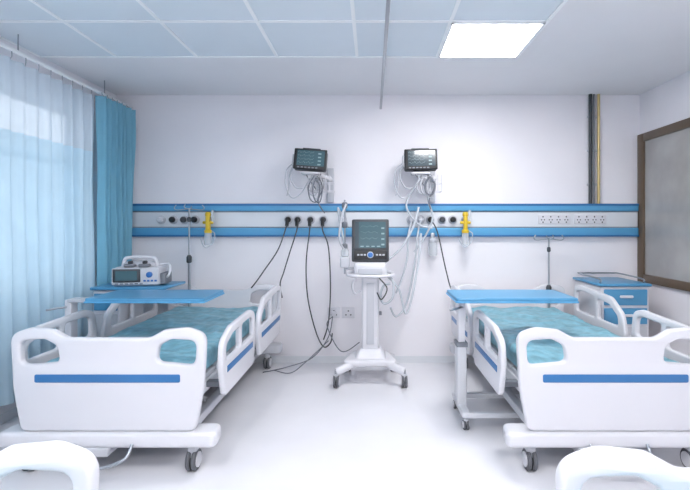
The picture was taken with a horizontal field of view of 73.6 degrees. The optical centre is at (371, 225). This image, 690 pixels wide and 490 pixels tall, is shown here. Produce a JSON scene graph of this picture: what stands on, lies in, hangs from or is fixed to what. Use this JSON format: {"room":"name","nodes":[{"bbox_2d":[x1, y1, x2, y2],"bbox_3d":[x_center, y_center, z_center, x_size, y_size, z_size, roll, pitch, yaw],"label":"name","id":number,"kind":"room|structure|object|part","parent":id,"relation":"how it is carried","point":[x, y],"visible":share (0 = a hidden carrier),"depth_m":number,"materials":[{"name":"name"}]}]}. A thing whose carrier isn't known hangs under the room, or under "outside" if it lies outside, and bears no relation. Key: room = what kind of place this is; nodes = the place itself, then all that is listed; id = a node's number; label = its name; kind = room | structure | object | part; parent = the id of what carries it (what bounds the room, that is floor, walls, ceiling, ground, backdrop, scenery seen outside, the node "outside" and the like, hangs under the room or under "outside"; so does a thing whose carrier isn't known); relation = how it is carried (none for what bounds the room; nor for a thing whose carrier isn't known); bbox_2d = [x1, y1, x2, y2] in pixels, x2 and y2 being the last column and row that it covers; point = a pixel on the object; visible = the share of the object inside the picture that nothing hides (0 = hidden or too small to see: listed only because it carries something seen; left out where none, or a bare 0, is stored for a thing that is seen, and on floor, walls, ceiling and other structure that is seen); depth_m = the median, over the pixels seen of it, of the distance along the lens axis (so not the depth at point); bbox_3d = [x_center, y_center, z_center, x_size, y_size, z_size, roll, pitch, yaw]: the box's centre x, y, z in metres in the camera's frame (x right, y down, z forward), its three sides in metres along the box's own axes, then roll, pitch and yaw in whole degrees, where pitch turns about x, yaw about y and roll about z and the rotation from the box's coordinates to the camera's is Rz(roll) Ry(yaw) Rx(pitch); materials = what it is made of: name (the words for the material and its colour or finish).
{"room":"hospital room","nodes":[
{"label":"hospital room","id":0,"kind":"room"},
{"bbox_2d":[0,38,115,414],"bbox_3d":[-2.735,0.030,1.240,0.150,2.780,7.080,0,0,0],"label":"wall","id":1,"kind":"structure","parent":0,"point":[3,51],"depth_m":4.13,"materials":[{"name":"paint"}]},
{"bbox_2d":[0,406,17,424],"bbox_3d":[-2.656,1.385,1.235,0.008,0.070,7.070,0,0,0],"label":"baseboard","id":2,"kind":"structure","parent":1,"relation":"attached to","point":[8,415],"depth_m":3.36,"materials":[{"name":"white plastic"}]},
{"bbox_2d":[0,363,683,489],"bbox_3d":[0.061,1.470,1.240,5.843,0.100,7.480,0,0,0],"label":"floor","id":3,"kind":"structure","parent":0,"point":[296,430],"depth_m":3.00,"materials":[{"name":"tile"}]},
{"bbox_2d":[0,440,99,489],"bbox_3d":[-1.300,0.989,0.305,1.252,0.862,2.187,0,0,0],"label":"hospital bed","id":4,"kind":"object","parent":3,"relation":"on","point":[80,464],"visible":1,"depth_m":1.22,"materials":[{"name":"white plastic"}]},
{"bbox_2d":[46,290,224,336],"bbox_3d":[-1.738,0.960,3.395,1.168,0.920,0.462,0,0,0],"label":"table","id":5,"kind":"object","parent":3,"relation":"on","point":[118,296],"visible":0.27,"depth_m":3.35,"materials":[{"name":"blue plastic"}]},
{"bbox_3d":[-2.265,0.595,3.302,0.128,0.026,0.034,0,0,-35],"label":"height lever","id":6,"kind":"part","parent":5,"relation":"part of","materials":[{"name":"metal"}]},
{"bbox_3d":[-1.910,0.545,3.395,0.620,0.026,0.100,0,0,0],"label":"support arm","id":7,"kind":"part","parent":5,"relation":"part of","materials":[{"name":"white plastic"}]},
{"bbox_2d":[90,281,185,336],"bbox_3d":[-2.075,0.970,4.120,0.630,0.900,0.460,0,0,0],"label":"base cabinet","id":8,"kind":"object","parent":3,"relation":"on","point":[122,313],"visible":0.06,"depth_m":3.92,"materials":[{"name":"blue plastic"}]},
{"bbox_3d":[-2.265,0.647,3.914,0.200,0.145,0.012,0,0,0],"label":"drawer","id":9,"kind":"part","parent":8,"relation":"part of","materials":[{"name":"blue plastic"}]},
{"bbox_3d":[-2.265,1.025,3.914,0.200,0.550,0.012,0,0,0],"label":"door","id":10,"kind":"part","parent":8,"relation":"part of","materials":[{"name":"white plastic"}]},
{"bbox_2d":[112,255,171,285],"bbox_3d":[-2.013,0.389,4.068,0.466,0.258,0.284,0,0,-7],"label":"defibrillator","id":11,"kind":"object","parent":8,"relation":"on","point":[130,273],"visible":1,"depth_m":3.96,"materials":[{"name":"white plastic"}]},
{"bbox_3d":[-2.035,0.434,3.957,0.380,0.143,0.027,0,0,-7],"label":"panel","id":12,"kind":"part","parent":11,"relation":"part of","materials":[{"name":"white plastic"}]},
{"bbox_3d":[-2.055,0.316,4.079,0.321,0.111,0.032,0,0,-7],"label":"carry handle","id":13,"kind":"part","parent":11,"relation":"part of","materials":[{"name":"white plastic"}]},
{"bbox_3d":[-1.913,0.418,3.948,0.051,0.052,0.022,0,0,-7],"label":"knob","id":14,"kind":"part","parent":11,"relation":"part of","materials":[{"name":"blue plastic"}]},
{"bbox_2d":[0,284,282,470],"bbox_3d":[-1.510,0.989,3.585,1.252,0.862,2.187,0,0,0],"label":"hospital bed","id":15,"kind":"object","parent":3,"relation":"on","point":[144,381],"visible":0.97,"depth_m":2.62,"materials":[{"name":"white plastic"}]},
{"bbox_3d":[-1.510,0.879,2.650,1.114,0.591,0.050,0,0,0],"label":"footboard","id":16,"kind":"part","parent":15,"relation":"part of","materials":[{"name":"white plastic"}]},
{"bbox_2d":[174,204,204,306],"bbox_3d":[-1.830,0.481,4.605,0.241,1.388,0.201,0,0,40],"label":"pole","id":17,"kind":"object","parent":15,"relation":"on","point":[189,257],"visible":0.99,"depth_m":4.60,"materials":[{"name":"metal"}]},
{"bbox_3d":[-0.985,1.002,2.940,0.150,0.035,0.060,0,0,0],"label":"rail arm","id":18,"kind":"part","parent":15,"relation":"part of","materials":[{"name":"grey plastic"}]},
{"bbox_3d":[-1.510,0.879,4.650,1.114,0.591,0.050,0,0,0],"label":"headboard","id":19,"kind":"part","parent":15,"relation":"part of","materials":[{"name":"white plastic"}]},
{"bbox_2d":[332,200,421,387],"bbox_3d":[0.065,0.590,4.275,0.820,1.660,0.562,0,0,0],"label":"ventilator","id":20,"kind":"object","parent":3,"relation":"on","point":[370,237],"visible":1,"depth_m":4.19,"materials":[{"name":"white plastic"}]},
{"bbox_3d":[-0.177,1.252,4.140,0.357,0.135,0.090,0,0,-37],"label":"leg","id":21,"kind":"part","parent":20,"relation":"part of","materials":[{"name":"white plastic"}]},
{"bbox_2d":[354,262,386,274],"bbox_3d":[-0.015,0.395,4.260,0.300,0.130,0.260,0,0,0],"label":"tray","id":22,"kind":"object","parent":20,"relation":"on","point":[360,268],"depth_m":4.13,"materials":[{"name":"white plastic"}]},
{"bbox_3d":[-0.015,0.433,4.151,0.438,0.053,0.220,0,0,0],"label":"push handle","id":23,"kind":"part","parent":20,"relation":"part of","materials":[{"name":"white plastic"}]},
{"bbox_3d":[-0.015,0.264,4.197,0.300,0.085,0.019,0,-6,0],"label":"control panel","id":24,"kind":"part","parent":20,"relation":"part of","materials":[{"name":"black plastic"}]},
{"bbox_3d":[-0.015,1.230,4.270,0.478,0.060,0.360,0,0,0],"label":"plate","id":25,"kind":"part","parent":20,"relation":"part of","materials":[{"name":"white plastic"}]},
{"bbox_3d":[0.147,1.251,4.139,0.357,0.134,0.089,0,0,37],"label":"leg","id":26,"kind":"part","parent":20,"relation":"part of","materials":[{"name":"white plastic"}]},
{"bbox_2d":[446,290,578,429],"bbox_3d":[0.994,0.960,3.395,0.884,0.920,0.462,0,0,0],"label":"table","id":27,"kind":"object","parent":3,"relation":"on","point":[460,396],"visible":0.77,"depth_m":3.34,"materials":[{"name":"blue laminate"}]},
{"bbox_3d":[0.610,0.595,3.302,0.128,0.026,0.034,0,0,-35],"label":"height lever","id":28,"kind":"part","parent":27,"relation":"part of","materials":[{"name":"metal"}]},
{"bbox_3d":[0.975,1.317,3.210,0.680,0.037,0.044,0,0,0],"label":"leg","id":29,"kind":"part","parent":27,"relation":"part of","materials":[{"name":"white metal"}]},
{"bbox_3d":[0.975,1.317,3.580,0.680,0.037,0.044,0,0,0],"label":"leg","id":30,"kind":"part","parent":27,"relation":"part of","materials":[{"name":"white metal"}]},
{"bbox_2d":[450,284,689,470],"bbox_3d":[1.390,0.989,3.585,1.252,0.862,2.187,0,0,0],"label":"hospital bed","id":31,"kind":"object","parent":3,"relation":"on","point":[581,382],"visible":0.94,"depth_m":2.62,"materials":[{"name":"white plastic"}]},
{"bbox_3d":[1.390,0.879,4.650,1.114,0.591,0.050,0,0,0],"label":"headboard","id":32,"kind":"part","parent":31,"relation":"part of","materials":[{"name":"white plastic"}]},
{"bbox_3d":[0.865,1.002,2.940,0.150,0.035,0.060,0,0,0],"label":"rail arm","id":33,"kind":"part","parent":31,"relation":"part of","materials":[{"name":"grey plastic"}]},
{"bbox_2d":[533,235,563,307],"bbox_3d":[1.770,0.631,4.605,0.241,1.088,0.201,0,0,40],"label":"pole","id":34,"kind":"object","parent":31,"relation":"on","point":[548,287],"visible":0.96,"depth_m":4.60,"materials":[{"name":"metal"}]},
{"bbox_3d":[1.390,0.879,2.650,1.114,0.591,0.050,0,0,0],"label":"footboard","id":35,"kind":"part","parent":31,"relation":"part of","materials":[{"name":"white plastic"}]},
{"bbox_2d":[573,272,651,336],"bbox_3d":[2.300,0.946,4.442,0.470,0.949,0.595,0,0,0],"label":"base cabinet","id":36,"kind":"object","parent":3,"relation":"on","point":[631,296],"visible":0.39,"depth_m":4.18,"materials":[{"name":"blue plastic"}]},
{"bbox_3d":[2.300,0.503,4.464,0.423,0.064,0.501,0,0,0],"label":"rail","id":37,"kind":"part","parent":36,"relation":"part of","materials":[{"name":"metal"}]},
{"bbox_3d":[2.300,0.818,4.173,0.390,0.145,0.015,0,0,0],"label":"drawer","id":38,"kind":"part","parent":36,"relation":"part of","materials":[{"name":"blue plastic"}]},
{"bbox_3d":[2.300,0.647,4.173,0.390,0.145,0.015,0,0,0],"label":"drawer","id":39,"kind":"part","parent":36,"relation":"part of","materials":[{"name":"blue laminate"}]},
{"bbox_3d":[2.300,0.640,4.155,0.120,0.024,0.020,0,0,0],"label":"handle","id":40,"kind":"part","parent":36,"relation":"part of","materials":[{"name":"white plastic"}]},
{"bbox_3d":[2.300,1.105,4.173,0.390,0.390,0.015,0,0,0],"label":"door","id":41,"kind":"part","parent":36,"relation":"part of","materials":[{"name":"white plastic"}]},
{"bbox_2d":[555,445,689,489],"bbox_3d":[1.045,0.989,0.275,1.252,0.862,2.187,0,0,0],"label":"hospital bed","id":42,"kind":"object","parent":3,"relation":"on","point":[580,466],"visible":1,"depth_m":1.19,"materials":[{"name":"white plastic"}]},
{"bbox_2d":[44,0,689,94],"bbox_3d":[0.061,-1.410,1.240,5.843,0.100,7.480,0,0,0],"label":"ceiling","id":43,"kind":"structure","parent":0,"point":[602,47],"depth_m":4.00,"materials":[{"name":"paint"}]},
{"bbox_2d":[0,34,131,107],"bbox_3d":[-2.500,-1.286,1.250,0.024,0.147,7.060,0,0,0],"label":"track","id":44,"kind":"object","parent":43,"relation":"hanging from","point":[16,51],"visible":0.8,"depth_m":3.57,"materials":[{"name":"metal"}]},
{"bbox_2d":[0,51,94,405],"bbox_3d":[-2.499,0.003,2.875,0.084,2.435,2.550,0,0,0],"label":"curtain","id":45,"kind":"object","parent":44,"relation":"hanging from","point":[47,258],"visible":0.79,"depth_m":3.49,"materials":[{"name":"fabric"}]},
{"bbox_2d":[95,94,135,285],"bbox_3d":[-2.454,0.003,4.425,0.119,2.435,0.530,0,0,0],"label":"curtain","id":46,"kind":"object","parent":44,"relation":"hanging from","point":[115,122],"visible":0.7,"depth_m":4.34,"materials":[{"name":"fabric"}]},
{"bbox_2d":[0,0,567,57],"bbox_3d":[-0.747,-1.355,0.693,3.839,0.014,5.999,0,0,0],"label":"ceiling panels","id":47,"kind":"object","parent":43,"relation":"attached to","point":[45,28],"depth_m":3.11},
{"bbox_2d":[380,0,390,108],"bbox_3d":[0.090,-1.286,1.250,0.024,0.147,7.060,0,0,0],"label":"track","id":48,"kind":"object","parent":43,"relation":"hanging from","point":[388,2],"visible":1,"depth_m":3.11,"materials":[{"name":"metal"}]},
{"bbox_2d":[438,23,545,57],"bbox_3d":[0.840,-1.351,3.360,0.624,0.018,0.624,0,0,0],"label":"frame","id":49,"kind":"object","parent":43,"relation":"attached to","point":[452,24],"visible":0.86,"depth_m":3.29,"materials":[{"name":"white metal"}]},
{"bbox_2d":[441,24,541,56],"bbox_3d":[0.840,-1.352,3.360,0.594,0.012,0.594,0,0,0],"label":"diffuser","id":50,"kind":"object","parent":49,"relation":"attached to","point":[464,40],"visible":1,"depth_m":3.32,"materials":[{"name":"white plastic"}]},
{"bbox_2d":[116,95,639,355],"bbox_3d":[0.061,0.030,4.855,5.843,2.780,0.150,0,0,0],"label":"wall","id":51,"kind":"structure","parent":0,"point":[191,149],"depth_m":4.78,"materials":[{"name":"paint"}]},
{"bbox_2d":[285,164,334,212],"bbox_3d":[-0.559,-0.375,4.539,0.524,0.499,0.306,0,0,-32],"label":"mount","id":52,"kind":"object","parent":51,"relation":"attached to","point":[316,177],"visible":0.98,"depth_m":4.51,"materials":[{"name":"white plastic"}]},
{"bbox_2d":[292,148,327,171],"bbox_3d":[-0.608,-0.649,4.512,0.349,0.242,0.138,0,0,0],"label":"patient monitor","id":53,"kind":"object","parent":52,"relation":"attached to","point":[303,159],"visible":1,"depth_m":4.46,"materials":[{"name":"black plastic"}]},
{"bbox_2d":[301,172,320,174],"bbox_3d":[-0.600,-0.515,4.525,0.180,0.020,0.130,0,0,0],"label":"tray","id":54,"kind":"object","parent":52,"relation":"on","point":[303,173],"depth_m":4.46,"materials":[{"name":"white plastic"}]},
{"bbox_3d":[-0.515,-0.490,4.540,0.178,0.072,0.043,0,0,-7],"label":"swivel arm","id":55,"kind":"part","parent":52,"relation":"part of","materials":[{"name":"white plastic"}]},
{"bbox_2d":[308,175,334,192],"bbox_3d":[-0.495,-0.418,4.550,0.258,0.164,0.147,0,0,0],"label":"basket","id":56,"kind":"object","parent":52,"relation":"on","point":[328,178],"depth_m":4.48,"materials":[{"name":"white plastic"}]},
{"bbox_3d":[-0.430,-0.420,4.765,0.070,0.360,0.030,0,0,0],"label":"mount plate","id":57,"kind":"part","parent":52,"relation":"part of","materials":[{"name":"white plastic"}]},
{"bbox_2d":[328,307,354,317],"bbox_3d":[-0.314,0.889,4.755,0.267,0.103,0.050,0,0,0],"label":"electrical socket","id":58,"kind":"object","parent":51,"relation":"attached to","point":[347,312],"visible":1,"depth_m":4.73,"materials":[{"name":"white plastic"}]},
{"bbox_2d":[254,356,474,362],"bbox_3d":[0.061,1.385,4.776,5.443,0.070,0.008,0,0,0],"label":"baseboard","id":59,"kind":"structure","parent":51,"relation":"attached to","point":[275,359],"depth_m":4.77,"materials":[{"name":"white plastic"}]},
{"bbox_2d":[394,163,441,208],"bbox_3d":[0.508,-0.375,4.540,0.502,0.499,0.311,0,0,-33],"label":"mount","id":60,"kind":"object","parent":51,"relation":"attached to","point":[429,176],"visible":0.98,"depth_m":4.48,"materials":[{"name":"white plastic"}]},
{"bbox_2d":[402,148,437,171],"bbox_3d":[0.466,-0.650,4.512,0.340,0.230,0.138,0,0,0],"label":"patient monitor","id":61,"kind":"object","parent":60,"relation":"attached to","point":[414,159],"visible":1,"depth_m":4.46,"materials":[{"name":"black plastic"}]},
{"bbox_2d":[411,172,429,174],"bbox_3d":[0.475,-0.515,4.525,0.180,0.020,0.130,0,0,0],"label":"tray","id":62,"kind":"object","parent":60,"relation":"on","point":[413,173],"depth_m":4.46,"materials":[{"name":"white plastic"}]},
{"bbox_2d":[417,175,441,192],"bbox_3d":[0.568,-0.418,4.550,0.233,0.164,0.147,0,0,0],"label":"basket","id":63,"kind":"object","parent":60,"relation":"on","point":[434,177],"depth_m":4.48,"materials":[{"name":"white plastic"}]},
{"bbox_3d":[0.620,-0.420,4.765,0.070,0.360,0.030,0,0,0],"label":"mount plate","id":64,"kind":"part","parent":60,"relation":"part of","materials":[{"name":"white plastic"}]},
{"bbox_2d":[587,94,599,203],"bbox_3d":[2.295,-0.795,4.756,0.130,1.130,0.047,0,0,0],"label":"gas pipe riser","id":65,"kind":"object","parent":51,"relation":"attached to","point":[590,184],"visible":1,"depth_m":4.74,"materials":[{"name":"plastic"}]},
{"bbox_2d":[132,118,689,291],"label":"wall panel","id":66,"kind":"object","parent":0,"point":[663,153],"depth_m":4.73,"materials":[{"name":"white plastic"}]},
{"bbox_3d":[-2.170,-0.065,4.699,0.060,0.060,0.042,0,0,0],"label":"gas knob","id":67,"kind":"part","parent":66,"relation":"part of","materials":[{"name":"white plastic"}]},
{"bbox_2d":[158,215,165,223],"bbox_3d":[-2.170,-0.065,4.731,0.090,0.090,0.030,0,0,0],"label":"outlet","id":68,"kind":"object","parent":66,"relation":"attached to","point":[163,217],"depth_m":4.73,"materials":[{"name":"white plastic"}]},
{"bbox_3d":[-2.045,-0.065,4.699,0.060,0.060,0.042,0,0,0],"label":"gas knob","id":69,"kind":"part","parent":66,"relation":"part of","materials":[{"name":"black plastic"}]},
{"bbox_2d":[170,215,177,223],"bbox_3d":[-2.045,-0.065,4.731,0.090,0.090,0.030,0,0,0],"label":"outlet","id":70,"kind":"object","parent":66,"relation":"attached to","point":[175,217],"depth_m":4.73,"materials":[{"name":"black plastic"}]},
{"bbox_3d":[-1.930,-0.065,4.699,0.060,0.060,0.042,0,0,0],"label":"gas knob","id":71,"kind":"part","parent":66,"relation":"part of","materials":[{"name":"grey plastic"}]},
{"bbox_3d":[-1.820,-0.065,4.699,0.060,0.060,0.042,0,0,0],"label":"gas knob","id":72,"kind":"part","parent":66,"relation":"part of","materials":[{"name":"black plastic"}]},
{"bbox_2d":[192,215,199,223],"bbox_3d":[-1.820,-0.065,4.731,0.090,0.090,0.030,0,0,0],"label":"outlet","id":73,"kind":"object","parent":66,"relation":"attached to","point":[197,217],"depth_m":4.73,"materials":[{"name":"black plastic"}]},
{"bbox_2d":[200,212,214,247],"bbox_3d":[-1.664,0.028,4.649,0.136,0.376,0.138,0,0,-27],"label":"flow regulator","id":74,"kind":"object","parent":66,"relation":"attached to","point":[208,221],"visible":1,"depth_m":4.61,"materials":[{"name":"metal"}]},
{"bbox_2d":[319,215,327,223],"bbox_3d":[-0.500,-0.065,4.731,0.090,0.090,0.030,0,0,0],"label":"outlet","id":75,"kind":"object","parent":66,"relation":"attached to","point":[326,216],"depth_m":4.73,"materials":[{"name":"black plastic"}]},
{"bbox_2d":[251,181,450,373],"bbox_3d":[-0.175,0.486,4.531,2.079,1.862,0.316,0,0,0],"label":"power cables","id":76,"kind":"object","parent":66,"relation":"attached to","point":[432,185],"visible":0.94,"depth_m":4.61,"materials":[{"name":"black plastic"}]},
{"bbox_3d":[0.136,-0.060,4.729,5.212,0.340,0.102,0,0,0],"label":"medical gas rail","id":77,"kind":"part","parent":66,"relation":"part of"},
{"bbox_3d":[0.136,-0.062,4.763,5.212,0.332,0.035,0,0,0],"label":"panel","id":78,"kind":"part","parent":66,"relation":"part of","materials":[{"name":"white plastic"}]},
{"bbox_2d":[429,233,437,241],"bbox_3d":[0.620,0.185,4.667,0.092,0.230,0.106,0,0,0],"label":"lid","id":79,"kind":"object","parent":66,"relation":"attached to","point":[432,239],"visible":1,"depth_m":4.64,"materials":[{"name":"white plastic"}]},
{"bbox_3d":[0.620,0.140,4.660,0.092,0.040,0.092,0,0,0],"label":"lid","id":80,"kind":"part","parent":79,"relation":"part of","materials":[{"name":"white plastic"}]},
{"bbox_2d":[437,215,445,223],"bbox_3d":[0.720,-0.065,4.731,0.090,0.090,0.030,0,0,0],"label":"outlet","id":81,"kind":"object","parent":66,"relation":"attached to","point":[438,216],"depth_m":4.73,"materials":[{"name":"black plastic"}]},
{"bbox_2d":[448,215,456,223],"bbox_3d":[0.830,-0.065,4.731,0.090,0.090,0.030,0,0,0],"label":"outlet","id":82,"kind":"object","parent":66,"relation":"attached to","point":[449,216],"depth_m":4.73,"materials":[{"name":"black plastic"}]},
{"bbox_2d":[458,212,472,247],"bbox_3d":[0.926,0.028,4.649,0.136,0.376,0.138,0,0,-27],"label":"flow regulator","id":83,"kind":"object","parent":66,"relation":"attached to","point":[465,222],"visible":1,"depth_m":4.60,"materials":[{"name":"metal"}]},
{"bbox_2d":[538,215,569,223],"bbox_3d":[1.880,-0.068,4.742,0.330,0.095,0.015,0,0,0],"label":"socket","id":84,"kind":"object","parent":66,"relation":"attached to","point":[542,219],"depth_m":4.73,"materials":[{"name":"white plastic"}]},
{"bbox_2d":[574,215,605,223],"bbox_3d":[2.250,-0.068,4.742,0.330,0.095,0.015,0,0,0],"label":"socket","id":85,"kind":"object","parent":66,"relation":"attached to","point":[578,219],"depth_m":4.73,"materials":[{"name":"white plastic"}]},
{"bbox_2d":[640,71,689,355],"bbox_3d":[2.858,0.030,1.240,0.150,2.780,7.080,0,0,0],"label":"wall","id":86,"kind":"structure","parent":0,"point":[667,103],"depth_m":4.32,"materials":[{"name":"paint"}]}
]}

